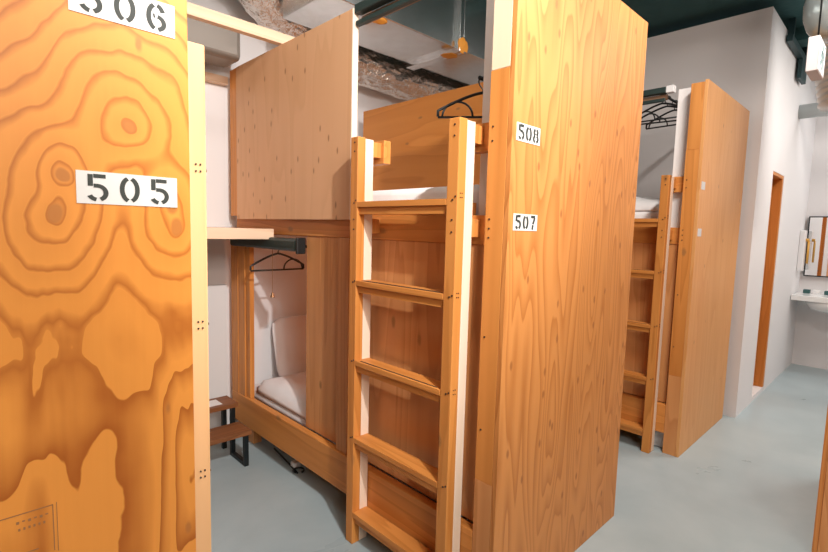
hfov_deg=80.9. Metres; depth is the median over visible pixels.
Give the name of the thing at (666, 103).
hanger
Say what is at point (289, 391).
quilt
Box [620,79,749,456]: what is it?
bunk bed
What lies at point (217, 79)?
tie beam
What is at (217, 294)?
wainscot panel
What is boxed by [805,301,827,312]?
basin
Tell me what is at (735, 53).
wall
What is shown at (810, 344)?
wall
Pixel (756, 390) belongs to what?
trim
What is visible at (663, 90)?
roller blind
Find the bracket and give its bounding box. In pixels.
[786,17,807,84]
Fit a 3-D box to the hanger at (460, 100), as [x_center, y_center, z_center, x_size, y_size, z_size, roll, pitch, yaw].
[0.278,-0.723,1.966,0.372,0.166,0.013,2,6,8]
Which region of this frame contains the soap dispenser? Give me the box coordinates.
[796,230,809,270]
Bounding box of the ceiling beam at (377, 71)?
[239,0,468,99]
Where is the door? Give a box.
[753,180,772,384]
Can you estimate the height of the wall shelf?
0.056 m
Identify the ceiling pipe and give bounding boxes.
[798,103,827,118]
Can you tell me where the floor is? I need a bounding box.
[210,363,827,551]
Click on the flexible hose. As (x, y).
(821, 89)
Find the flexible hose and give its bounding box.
[815,43,827,111]
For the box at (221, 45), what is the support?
attached to the bunk bed at (477, 362)
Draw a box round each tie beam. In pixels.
[187,2,294,45]
[205,72,227,85]
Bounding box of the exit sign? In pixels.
[805,0,825,80]
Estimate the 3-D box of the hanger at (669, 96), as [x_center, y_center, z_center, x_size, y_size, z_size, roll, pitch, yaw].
[1.619,-1.068,3.105,0.372,0.166,0.013,6,7,39]
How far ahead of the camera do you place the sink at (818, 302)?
4.81 m
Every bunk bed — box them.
[230,0,647,551]
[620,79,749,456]
[811,407,827,551]
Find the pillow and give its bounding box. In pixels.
[272,315,305,376]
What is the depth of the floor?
2.52 m
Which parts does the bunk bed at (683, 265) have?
panel, ladder rail, post, guard rail, corner post, panel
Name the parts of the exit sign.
hanging rod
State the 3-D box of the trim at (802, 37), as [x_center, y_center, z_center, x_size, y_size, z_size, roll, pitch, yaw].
[4.270,-1.803,2.808,0.200,0.100,3.270,-4,8,-44]
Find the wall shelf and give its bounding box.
[207,227,273,238]
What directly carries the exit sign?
hanging from the ceiling at (662, 16)
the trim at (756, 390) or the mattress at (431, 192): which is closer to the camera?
the mattress at (431, 192)
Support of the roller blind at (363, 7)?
hanging from the bunk bed at (477, 362)
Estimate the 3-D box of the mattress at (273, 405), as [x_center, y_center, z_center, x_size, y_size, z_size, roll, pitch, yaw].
[-0.160,0.802,2.789,0.848,0.064,1.860,-4,8,-44]
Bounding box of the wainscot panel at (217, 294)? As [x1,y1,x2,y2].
[208,284,227,428]
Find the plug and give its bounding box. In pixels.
[274,448,304,473]
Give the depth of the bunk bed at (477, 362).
1.95 m
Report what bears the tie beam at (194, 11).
on the bunk bed at (477, 362)
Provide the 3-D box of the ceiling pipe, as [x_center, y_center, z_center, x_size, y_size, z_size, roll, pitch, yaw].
[4.623,-1.340,3.223,0.124,0.124,3.269,-4,8,-44]
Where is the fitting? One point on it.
(811, 8)
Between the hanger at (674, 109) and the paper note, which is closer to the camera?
the paper note
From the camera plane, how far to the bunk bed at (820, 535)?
2.05 m
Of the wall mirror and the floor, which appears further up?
the wall mirror
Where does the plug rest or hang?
on the floor
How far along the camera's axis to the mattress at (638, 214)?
3.15 m
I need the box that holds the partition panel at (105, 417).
[0,0,210,551]
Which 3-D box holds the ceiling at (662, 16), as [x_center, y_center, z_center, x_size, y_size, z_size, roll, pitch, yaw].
[1.237,-1.846,1.475,10.400,0.080,5.900,-4,8,-44]
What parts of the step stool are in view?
leg, leg, foot rail, leg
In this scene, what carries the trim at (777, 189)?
attached to the wall at (789, 139)
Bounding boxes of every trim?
[751,385,762,401]
[754,171,783,386]
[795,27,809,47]
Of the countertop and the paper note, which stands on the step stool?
the paper note
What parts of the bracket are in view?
drop rod, arm, drop plate, drop rod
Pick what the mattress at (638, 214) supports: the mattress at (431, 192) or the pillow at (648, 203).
the pillow at (648, 203)
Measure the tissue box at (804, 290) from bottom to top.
0.038 m
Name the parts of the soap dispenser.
amber handle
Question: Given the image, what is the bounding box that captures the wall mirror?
[803,216,827,277]
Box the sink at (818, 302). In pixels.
[791,291,827,312]
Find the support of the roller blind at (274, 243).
hanging from the bunk bed at (477, 362)
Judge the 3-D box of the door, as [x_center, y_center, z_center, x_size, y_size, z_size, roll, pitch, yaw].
[2.927,0.086,4.123,0.389,1.810,0.073,-4,8,-44]
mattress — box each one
[254,383,463,516]
[373,185,478,214]
[635,211,658,218]
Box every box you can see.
[187,17,239,67]
[803,289,810,292]
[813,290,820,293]
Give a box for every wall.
[187,0,443,425]
[636,6,776,417]
[739,13,817,413]
[791,116,827,369]
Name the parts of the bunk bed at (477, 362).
corner post, corner post, pull cord, privacy panel, ladder rail, guard rail, panel, panel, bed rail, ladder rail, post, guard rail, corner post, panel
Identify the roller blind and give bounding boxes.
[230,237,295,251]
[354,0,393,15]
[643,87,666,97]
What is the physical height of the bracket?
0.339 m
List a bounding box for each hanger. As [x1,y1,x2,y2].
[250,250,303,271]
[436,76,483,118]
[641,96,676,124]
[641,102,677,122]
[645,100,677,129]
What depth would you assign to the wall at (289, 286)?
3.10 m
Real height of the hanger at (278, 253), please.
0.166 m
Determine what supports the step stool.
on the floor
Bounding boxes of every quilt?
[257,371,305,419]
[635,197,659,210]
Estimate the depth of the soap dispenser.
4.97 m
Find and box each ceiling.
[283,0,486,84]
[621,0,804,37]
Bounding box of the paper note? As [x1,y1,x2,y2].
[209,400,221,406]
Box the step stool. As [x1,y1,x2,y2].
[209,395,251,466]
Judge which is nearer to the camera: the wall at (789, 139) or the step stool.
the step stool
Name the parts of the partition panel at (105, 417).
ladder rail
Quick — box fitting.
[803,0,827,43]
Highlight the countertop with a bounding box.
[791,291,827,302]

